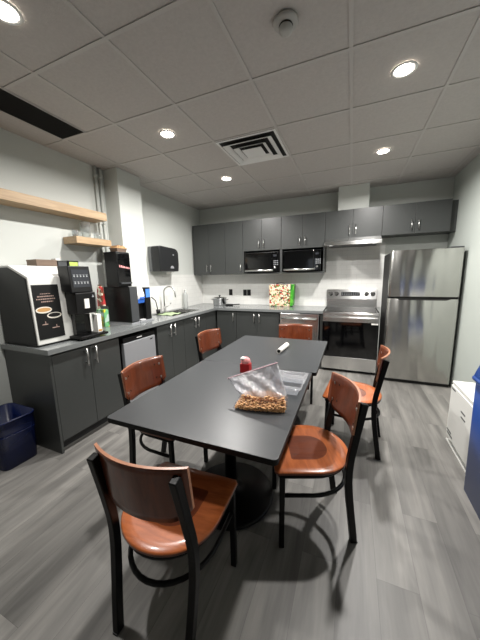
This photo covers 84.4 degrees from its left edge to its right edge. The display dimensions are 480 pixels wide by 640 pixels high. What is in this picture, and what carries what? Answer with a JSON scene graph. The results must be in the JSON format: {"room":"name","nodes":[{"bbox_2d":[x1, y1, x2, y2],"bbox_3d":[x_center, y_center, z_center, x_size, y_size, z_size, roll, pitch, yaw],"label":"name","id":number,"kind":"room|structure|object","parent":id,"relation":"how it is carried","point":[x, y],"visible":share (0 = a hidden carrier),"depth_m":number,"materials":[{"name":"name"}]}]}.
{"room":"office break room","nodes":[
{"label":"office break room","id":0,"kind":"room"},
{"bbox_2d":[0,128,202,404],"bbox_3d":[-2.301,-0.225,1.889,0.108,2.838,7.940,3,10,22],"label":"wall","id":1,"kind":"structure","parent":0,"point":[29,167],"depth_m":2.81,"materials":[{"name":"grey paint"}]},
{"bbox_2d":[0,188,106,222],"bbox_3d":[-1.957,-1.029,2.236,0.204,0.085,1.795,3,10,22],"label":"wall shelf","id":2,"kind":"object","parent":1,"relation":"attached to","point":[10,198],"visible":1,"depth_m":2.46,"materials":[{"name":"brown wood"}]},
{"bbox_2d":[63,236,111,247],"bbox_3d":[-1.677,-0.863,2.932,0.204,0.070,0.430,3,10,22],"label":"wall shelf","id":3,"kind":"object","parent":1,"relation":"attached to","point":[71,240],"visible":0.92,"depth_m":2.83,"materials":[{"name":"brown wood"}]},
{"bbox_2d":[92,166,106,286],"bbox_3d":[-1.659,-0.872,3.192,0.040,1.816,0.040,3,10,22],"label":"pipe","id":4,"kind":"object","parent":1,"relation":"attached to","point":[94,175],"visible":0.64,"depth_m":3.11,"materials":[{"name":"grey metal"}]},
{"bbox_2d":[97,168,108,251],"bbox_3d":[-1.635,-0.882,3.249,0.040,1.816,0.040,3,10,22],"label":"pipe","id":5,"kind":"object","parent":1,"relation":"attached to","point":[100,178],"visible":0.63,"depth_m":3.15,"materials":[{"name":"grey metal"}]},
{"bbox_2d":[148,246,178,273],"bbox_3d":[-1.178,-0.922,4.121,0.211,0.417,0.475,3,10,22],"label":"paper towel dispenser","id":6,"kind":"object","parent":1,"relation":"attached to","point":[161,258],"visible":1,"depth_m":3.96,"materials":[{"name":"black plastic"}]},
{"bbox_2d":[102,167,147,286],"bbox_3d":[-1.454,-0.917,3.441,0.225,1.822,0.375,3,10,22],"label":"wall column","id":7,"kind":"structure","parent":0,"point":[122,191],"depth_m":3.27,"materials":[{"name":"grey paint"}]},
{"bbox_2d":[0,362,479,639],"bbox_3d":[-0.358,1.298,1.337,4.255,0.060,7.940,3,10,22],"label":"floor","id":8,"kind":"structure","parent":0,"point":[412,572],"depth_m":1.41,"materials":[{"name":"grey laminate"}]},
{"bbox_2d":[0,403,36,470],"bbox_3d":[-1.917,0.954,2.183,0.383,0.400,0.280,3,10,22],"label":"wastebasket","id":9,"kind":"object","parent":8,"relation":"on","point":[18,445],"visible":1,"depth_m":2.12,"materials":[{"name":"blue plastic"}]},
{"bbox_2d":[4,337,123,453],"bbox_3d":[-1.646,0.639,2.598,0.650,0.872,0.695,3,10,22],"label":"base cabinet","id":10,"kind":"object","parent":8,"relation":"on","point":[71,393],"visible":0.89,"depth_m":2.32,"materials":[{"name":"grey laminate"}]},
{"bbox_2d":[117,329,158,408],"bbox_3d":[-1.386,0.558,3.175,0.568,0.830,0.490,3,10,22],"label":"mini fridge","id":11,"kind":"object","parent":8,"relation":"on","point":[139,345],"visible":0.31,"depth_m":2.98,"materials":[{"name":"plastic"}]},
{"bbox_2d":[86,442,236,639],"bbox_3d":[-0.295,0.865,1.175,0.444,0.851,0.475,2,10,20],"label":"dining chair","id":12,"kind":"object","parent":8,"relation":"on","point":[170,510],"visible":1,"depth_m":1.00,"materials":[{"name":"brown wood"}]},
{"bbox_2d":[117,355,207,463],"bbox_3d":[-0.543,0.740,1.950,0.475,0.851,0.444,3,10,23],"label":"dining chair","id":13,"kind":"object","parent":8,"relation":"on","point":[140,376],"visible":0.52,"depth_m":1.91,"materials":[{"name":"brown wood"}]},
{"bbox_2d":[146,319,185,385],"bbox_3d":[-1.177,0.443,3.710,0.650,0.872,0.580,3,10,22],"label":"base cabinet","id":14,"kind":"object","parent":8,"relation":"on","point":[169,337],"visible":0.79,"depth_m":3.57,"materials":[{"name":"grey laminate"}]},
{"bbox_2d":[183,313,207,371],"bbox_3d":[-0.943,0.345,4.263,0.650,0.872,0.633,3,10,22],"label":"base cabinet","id":15,"kind":"object","parent":8,"relation":"on","point":[194,325],"visible":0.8,"depth_m":4.04,"materials":[{"name":"grey laminate"}]},
{"bbox_2d":[195,328,221,361],"bbox_3d":[-0.192,0.556,3.000,0.475,0.851,0.444,4,11,30],"label":"dining chair","id":16,"kind":"object","parent":8,"relation":"on","point":[210,339],"visible":0.38,"depth_m":3.06,"materials":[{"name":"brown wood"}]},
{"bbox_2d":[107,360,311,530],"bbox_3d":[-0.078,0.817,1.724,0.918,0.750,1.008,3,10,22],"label":"pedestal table","id":17,"kind":"object","parent":8,"relation":"on","point":[196,407],"visible":0.74,"depth_m":1.51,"materials":[{"name":"black laminate"}]},
{"bbox_2d":[240,357,251,372],"bbox_3d":[0.043,0.331,1.976,0.076,0.118,0.062,3,10,22],"label":"bottle","id":18,"kind":"object","parent":17,"relation":"on","point":[245,365],"visible":0.96,"depth_m":1.95,"materials":[{"name":"red plastic"}]},
{"bbox_2d":[227,362,286,395],"bbox_3d":[0.081,0.356,1.451,0.358,0.236,0.147,1,10,14],"label":"bag","id":19,"kind":"object","parent":17,"relation":"on","point":[276,362],"visible":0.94,"depth_m":1.50,"materials":[{"name":"clear plastic"}]},
{"bbox_2d":[235,391,285,412],"bbox_3d":[0.113,0.437,1.442,0.277,0.078,0.130,1,10,12],"label":"peanuts","id":20,"kind":"object","parent":19,"relation":"in","point":[269,402],"visible":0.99,"depth_m":1.41,"materials":[{"name":"beige food"}]},
{"bbox_2d":[205,310,217,356],"bbox_3d":[-0.655,0.216,4.993,0.613,0.872,0.953,3,10,22],"label":"base cabinet","id":21,"kind":"object","parent":8,"relation":"on","point":[211,317],"visible":0.18,"depth_m":4.58,"materials":[{"name":"grey laminate"}]},
{"bbox_2d":[0,303,325,355],"bbox_3d":[-0.304,0.007,3.430,2.437,0.040,3.477,3,10,22],"label":"countertop","id":22,"kind":"structure","parent":21,"relation":"on","point":[114,330],"depth_m":3.20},
{"bbox_2d":[0,265,107,347],"bbox_3d":[-1.684,-0.153,2.406,0.610,0.670,0.558,3,10,22],"label":"coffee machine","id":23,"kind":"object","parent":22,"relation":"on","point":[40,306],"visible":0.99,"depth_m":2.25,"materials":[{"name":"black plastic"},{"name":"silver paint"},{"name":"black glass"}]},
{"bbox_2d":[26,259,56,265],"bbox_3d":[-1.828,-0.526,2.444,0.142,0.056,0.182,3,10,22],"label":"carton","id":24,"kind":"object","parent":23,"relation":"on","point":[33,262],"visible":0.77,"depth_m":2.38,"materials":[{"name":"brown cardboard"}]},
{"bbox_2d":[30,284,64,340],"bbox_3d":[-1.609,-0.071,2.227,0.022,0.450,0.210,3,10,22],"label":"poster","id":25,"kind":"object","parent":23,"relation":"attached to","point":[46,303],"depth_m":2.21,"materials":[{"name":"black paper"}]},
{"bbox_2d":[51,259,66,265],"bbox_3d":[-1.774,-0.557,2.573,0.142,0.072,0.087,3,10,22],"label":"carton","id":26,"kind":"object","parent":23,"relation":"on","point":[59,263],"visible":0.45,"depth_m":2.54,"materials":[{"name":"cardboard"}]},
{"bbox_2d":[67,261,77,265],"bbox_3d":[-1.732,-0.566,2.671,0.144,0.056,0.112,3,10,22],"label":"carton","id":27,"kind":"object","parent":23,"relation":"on","point":[69,263],"visible":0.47,"depth_m":2.64,"materials":[{"name":"yellow paper"}]},
{"bbox_2d":[70,330,107,339],"bbox_3d":[-1.427,0.137,2.500,0.182,0.024,0.285,3,10,22],"label":"drip tray","id":28,"kind":"object","parent":23,"relation":"on","point":[86,334],"depth_m":2.43,"materials":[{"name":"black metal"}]},
{"bbox_2d":[92,314,102,331],"bbox_3d":[-1.368,0.027,2.537,0.063,0.171,0.045,3,10,22],"label":"paper card","id":29,"kind":"object","parent":23,"relation":"on","point":[97,323],"visible":1,"depth_m":2.52,"materials":[{"name":"white paper"}]},
{"bbox_2d":[97,285,105,308],"bbox_3d":[-1.628,-0.176,3.115,0.104,0.478,0.040,3,10,22],"label":"pack","id":30,"kind":"object","parent":22,"relation":"on","point":[100,292],"visible":0.65,"depth_m":3.08,"materials":[{"name":"red"}]},
{"bbox_2d":[97,306,109,326],"bbox_3d":[-1.573,-0.041,3.040,0.116,0.235,0.064,3,10,22],"label":"box","id":31,"kind":"object","parent":22,"relation":"on","point":[104,312],"visible":0.86,"depth_m":3.01,"materials":[{"name":"green cardboard"}]},
{"bbox_2d":[104,286,153,324],"bbox_3d":[-1.397,-0.202,3.343,0.420,0.445,0.368,3,10,22],"label":"water dispenser","id":32,"kind":"object","parent":22,"relation":"on","point":[129,304],"visible":0.96,"depth_m":3.19,"materials":[{"name":"black plastic"}]},
{"bbox_2d":[104,251,131,286],"bbox_3d":[-1.436,-0.598,3.138,0.218,0.400,0.195,3,10,22],"label":"coffee machine","id":33,"kind":"object","parent":32,"relation":"on","point":[117,264],"visible":0.99,"depth_m":3.07,"materials":[{"name":"black plastic"}]},
{"bbox_2d":[109,247,126,251],"bbox_3d":[-1.431,-0.822,3.109,0.128,0.050,0.156,3,10,22],"label":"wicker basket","id":34,"kind":"object","parent":33,"relation":"on","point":[118,249],"visible":0.95,"depth_m":3.06,"materials":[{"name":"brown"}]},
{"bbox_2d":[151,297,160,313],"bbox_3d":[-1.276,-0.226,4.012,0.068,0.266,0.158,3,10,22],"label":"dish brush","id":35,"kind":"object","parent":22,"relation":"on","point":[158,311],"visible":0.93,"depth_m":4.04,"materials":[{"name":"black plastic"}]},
{"bbox_2d":[163,286,175,311],"bbox_3d":[-1.106,-0.336,4.204,0.239,0.411,0.118,0,10,10],"label":"kitchen faucet","id":36,"kind":"object","parent":22,"relation":"on","point":[164,307],"visible":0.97,"depth_m":4.18,"materials":[{"name":"grey metal"}]},
{"bbox_2d":[154,309,196,315],"bbox_3d":[-0.983,-0.026,4.155,0.370,0.197,0.720,3,10,22],"label":"sink","id":37,"kind":"object","parent":22,"relation":"in","point":[182,311],"visible":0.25,"depth_m":4.31,"materials":[{"name":"silver metal"}]},
{"bbox_2d":[157,312,180,315],"bbox_3d":[-1.060,-0.094,3.974,0.242,0.016,0.265,3,10,22],"label":"dishcloth","id":38,"kind":"object","parent":37,"relation":"on","point":[165,313],"visible":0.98,"depth_m":3.97,"materials":[{"name":"green"}]},
{"bbox_2d":[171,309,193,311],"bbox_3d":[-0.913,-0.053,4.320,0.336,0.193,0.321,3,10,22],"label":"basin","id":39,"kind":"object","parent":37,"relation":"in","point":[179,310],"depth_m":4.45,"materials":[{"name":"silver metal"}]},
{"bbox_2d":[211,295,228,305],"bbox_3d":[-0.386,-0.380,5.045,0.270,0.190,0.327,-7,11,-31],"label":"cooking pot","id":40,"kind":"object","parent":22,"relation":"on","point":[217,301],"visible":0.97,"depth_m":4.95,"materials":[{"name":"silver metal"}]},
{"bbox_2d":[269,283,295,306],"bbox_3d":[0.744,-0.452,4.652,0.440,0.416,0.155,3,10,22],"label":"bag","id":41,"kind":"object","parent":22,"relation":"on","point":[281,295],"visible":1,"depth_m":4.58,"materials":[{"name":"multicoloured plastic"}]},
{"bbox_2d":[217,310,236,347],"bbox_3d":[-0.120,0.216,4.933,0.370,0.872,0.652,3,10,22],"label":"base cabinet","id":42,"kind":"object","parent":8,"relation":"on","point":[226,320],"visible":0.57,"depth_m":4.64,"materials":[{"name":"grey laminate"}]},
{"bbox_2d":[236,311,279,339],"bbox_3d":[0.400,0.241,4.718,0.753,0.872,0.652,3,10,22],"label":"base cabinet","id":43,"kind":"object","parent":8,"relation":"on","point":[249,323],"visible":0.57,"depth_m":4.41,"materials":[{"name":"grey laminate"}]},
{"bbox_2d":[204,335,326,424],"bbox_3d":[0.318,0.656,2.631,0.953,0.750,0.993,3,10,22],"label":"pedestal table","id":44,"kind":"object","parent":8,"relation":"on","point":[302,355],"visible":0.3,"depth_m":2.45,"materials":[{"name":"black laminate"}]},
{"bbox_2d":[276,342,288,353],"bbox_3d":[0.412,0.266,2.534,0.044,0.044,0.261,4,11,26],"label":"paper roll","id":45,"kind":"object","parent":44,"relation":"on","point":[284,346],"visible":1,"depth_m":2.48,"materials":[{"name":"white paper"}]},
{"bbox_2d":[279,324,312,403],"bbox_3d":[0.658,0.505,3.196,0.444,0.851,0.475,1,10,14],"label":"dining chair","id":46,"kind":"object","parent":8,"relation":"on","point":[291,331],"visible":0.35,"depth_m":3.34,"materials":[{"name":"brown wood"}]},
{"bbox_2d":[280,312,319,340],"bbox_3d":[1.024,0.282,4.412,0.596,0.868,0.661,3,10,22],"label":"dishwasher","id":47,"kind":"object","parent":8,"relation":"on","point":[312,319],"visible":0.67,"depth_m":4.07,"materials":[{"name":"grey metal"}]},
{"bbox_2d":[272,372,368,547],"bbox_3d":[0.424,0.784,1.569,0.475,0.851,0.444,-1,10,2],"label":"dining chair","id":48,"kind":"object","parent":8,"relation":"on","point":[310,452],"visible":0.93,"depth_m":1.45,"materials":[{"name":"brown wood"}]},
{"bbox_2d":[319,314,322,368],"bbox_3d":[1.359,0.285,4.340,0.036,0.872,0.615,3,10,22],"label":"panel","id":49,"kind":"object","parent":8,"relation":"on","point":[321,315],"visible":0.36,"depth_m":4.02,"materials":[{"name":"grey laminate"}]},
{"bbox_2d":[321,289,379,373],"bbox_3d":[1.705,0.146,4.119,0.756,1.205,0.717,3,10,22],"label":"range","id":50,"kind":"object","parent":8,"relation":"on","point":[351,317],"visible":0.99,"depth_m":3.90,"materials":[{"name":"grey metal"}]},
{"bbox_2d":[322,321,378,359],"bbox_3d":[1.596,0.289,3.872,0.750,0.520,0.034,3,10,22],"label":"oven","id":51,"kind":"object","parent":50,"relation":"in","point":[353,340],"depth_m":3.85,"materials":[{"name":"black glass"}]},
{"bbox_2d":[325,307,377,312],"bbox_3d":[1.697,-0.160,4.061,0.716,0.003,0.540,3,10,22],"label":"glass cooktop","id":52,"kind":"object","parent":50,"relation":"in","point":[328,309],"depth_m":4.00,"materials":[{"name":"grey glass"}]},
{"bbox_2d":[322,345,389,459],"bbox_3d":[0.992,0.653,2.278,0.475,0.851,0.444,4,11,27],"label":"dining chair","id":53,"kind":"object","parent":8,"relation":"on","point":[371,395],"visible":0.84,"depth_m":2.10,"materials":[{"name":"brown wood"}]},
{"bbox_2d":[378,246,464,386],"bbox_3d":[2.427,-0.074,3.691,0.756,1.752,0.761,3,10,22],"label":"refrigerator","id":54,"kind":"object","parent":8,"relation":"on","point":[421,287],"visible":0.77,"depth_m":3.34,"materials":[{"name":"silver metal"}]},
{"bbox_2d":[446,381,475,471],"bbox_3d":[1.895,0.838,1.974,0.408,0.545,0.559,3,10,22],"label":"filing cabinet","id":55,"kind":"object","parent":8,"relation":"on","point":[462,393],"visible":0.76,"depth_m":2.08,"materials":[{"name":"white metal"}]},
{"bbox_2d":[464,366,479,519],"bbox_3d":[1.601,0.719,1.376,0.481,0.990,0.716,3,10,22],"label":"recycling bin","id":56,"kind":"object","parent":8,"relation":"on","point":[472,474],"visible":1,"depth_m":1.67,"materials":[{"name":"blue plastic"}]},
{"bbox_2d":[0,0,479,209],"bbox_3d":[-0.415,-1.483,0.870,4.255,0.096,7.940,3,10,22],"label":"ceiling","id":57,"kind":"structure","parent":0,"point":[184,49],"depth_m":1.82,"materials":[{"name":"tile"}]},
{"bbox_2d":[0,0,23,25],"bbox_3d":[-1.130,-1.478,1.266,0.148,0.006,0.148,3,10,22],"label":"recessed light","id":58,"kind":"object","parent":57,"relation":"in","point":[9,14],"visible":1,"depth_m":1.28,"materials":[{"name":"white plastic"}]},
{"bbox_2d":[0,86,85,139],"bbox_3d":[-1.735,-1.561,1.826,0.300,0.011,1.240,3,10,22],"label":"ceiling vent","id":59,"kind":"object","parent":57,"relation":"in","point":[11,104],"visible":1,"depth_m":2.09,"materials":[{"name":"black metal"}]},
{"bbox_2d":[159,130,175,138],"bbox_3d":[-0.656,-1.676,2.389,0.148,0.006,0.148,3,10,22],"label":"recessed light","id":60,"kind":"object","parent":57,"relation":"in","point":[168,134],"visible":1,"depth_m":2.39,"materials":[{"name":"white plastic"}]},
{"bbox_2d":[221,177,231,180],"bbox_3d":[-0.180,-1.876,3.517,0.148,0.006,0.148,3,10,22],"label":"recessed light","id":61,"kind":"object","parent":57,"relation":"in","point":[222,178],"visible":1,"depth_m":3.50,"materials":[{"name":"white plastic"}]},
{"bbox_2d":[0,0,479,208],"bbox_3d":[-0.414,-1.433,0.878,4.055,0.006,7.740,3,10,22],"label":"grid","id":62,"kind":"object","parent":57,"relation":"attached to","point":[68,3],"visible":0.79,"depth_m":1.85,"materials":[{"name":"grey metal"}]},
{"bbox_2d":[216,129,288,165],"bbox_3d":[0.149,-1.736,2.719,0.592,0.039,0.592,3,10,22],"label":"ceiling vent","id":63,"kind":"object","parent":57,"relation":"in","point":[266,145],"visible":1,"depth_m":2.65,"materials":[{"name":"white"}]},
{"bbox_2d":[273,9,298,37],"bbox_3d":[0.234,-1.495,1.353,0.128,0.058,0.128,3,10,22],"label":"smoke detector","id":64,"kind":"object","parent":57,"relation":"attached to","point":[286,21],"visible":1,"depth_m":1.33,"materials":[{"name":"grey plastic"}]},
{"bbox_2d":[376,148,390,154],"bbox_3d":[1.522,-1.792,2.813,0.148,0.006,0.148,3,10,22],"label":"recessed light","id":65,"kind":"object","parent":57,"relation":"in","point":[384,150],"visible":1,"depth_m":2.81,"materials":[{"name":"white plastic"}]},
{"bbox_2d":[391,60,417,78],"bbox_3d":[1.046,-1.593,1.685,0.148,0.006,0.148,3,10,22],"label":"recessed light","id":66,"kind":"object","parent":57,"relation":"in","point":[406,68],"visible":1,"depth_m":1.68,"materials":[{"name":"white plastic"}]},
{"bbox_2d":[199,177,454,361],"bbox_3d":[1.116,-0.760,4.658,4.055,2.838,0.108,3,10,22],"label":"wall","id":67,"kind":"structure","parent":0,"point":[349,267],"depth_m":4.39,"materials":[{"name":"white paint"}]},
{"bbox_2d":[192,223,230,274],"bbox_3d":[-0.520,-1.311,4.998,0.663,0.903,0.365,3,10,22],"label":"upper cabinet","id":68,"kind":"object","parent":67,"relation":"attached to","point":[208,239],"visible":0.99,"depth_m":4.86,"materials":[{"name":"grey laminate"}]},
{"bbox_2d":[224,221,242,274],"bbox_3d":[-0.054,-1.288,4.806,0.343,0.903,0.365,3,10,22],"label":"upper cabinet","id":69,"kind":"object","parent":67,"relation":"attached to","point":[233,230],"visible":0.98,"depth_m":4.67,"materials":[{"name":"grey laminate"}]},
{"bbox_2d":[243,217,280,273],"bbox_3d":[0.418,-1.265,4.610,0.677,0.903,0.365,3,10,22],"label":"upper cabinet","id":70,"kind":"object","parent":67,"relation":"attached to","point":[259,235],"visible":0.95,"depth_m":4.45,"materials":[{"name":"grey laminate"}]},
{"bbox_2d":[245,252,279,272],"bbox_3d":[0.411,-0.998,4.622,0.590,0.335,0.359,3,10,22],"label":"microwave","id":71,"kind":"object","parent":70,"relation":"in","point":[265,261],"visible":0.96,"depth_m":4.49,"materials":[{"name":"black plastic"}]},
{"bbox_2d":[281,212,326,272],"bbox_3d":[1.049,-1.234,4.349,0.686,0.903,0.365,3,10,22],"label":"upper cabinet","id":72,"kind":"object","parent":67,"relation":"attached to","point":[303,231],"visible":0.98,"depth_m":4.20,"materials":[{"name":"grey laminate"}]},
{"bbox_2d":[283,249,322,271],"bbox_3d":[1.039,-0.967,4.362,0.590,0.335,0.359,3,10,22],"label":"microwave","id":73,"kind":"object","parent":72,"relation":"in","point":[301,260],"visible":0.9,"depth_m":4.23,"materials":[{"name":"black plastic"}]},
{"bbox_2d":[324,236,381,248],"bbox_3d":[1.698,-1.175,4.005,0.764,0.117,0.491,3,10,22],"label":"range hood","id":74,"kind":"object","parent":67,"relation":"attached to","point":[371,240],"visible":1,"depth_m":3.84,"materials":[{"name":"silver metal"}]},
{"bbox_2d":[338,183,369,210],"bbox_3d":[1.723,-1.829,4.014,0.421,0.343,0.270,3,10,22],"label":"range hood duct","id":75,"kind":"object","parent":67,"relation":"attached to","point":[356,196],"depth_m":3.89,"materials":[{"name":"grey"}]},
{"bbox_2d":[325,206,382,238],"bbox_3d":[1.720,-1.446,4.029,0.773,0.405,0.365,3,10,22],"label":"upper cabinet","id":76,"kind":"object","parent":67,"relation":"attached to","point":[359,222],"visible":1,"depth_m":3.89,"materials":[{"name":"grey laminate"}]},
{"bbox_2d":[381,198,458,237],"bbox_3d":[2.480,-1.409,3.714,0.871,0.405,0.365,3,10,22],"label":"upper cabinet","id":77,"kind":"object","parent":67,"relation":"attached to","point":[435,217],"visible":0.98,"depth_m":3.58,"materials":[{"name":"grey laminate"}]},
{"bbox_2d":[447,153,479,386],"bbox_3d":[1.530,-0.037,0.304,0.100,2.838,7.940,3,10,22],"label":"wall","id":78,"kind":"structure","parent":0,"point":[466,348],"depth_m":3.06,"materials":[{"name":"grey paint"}]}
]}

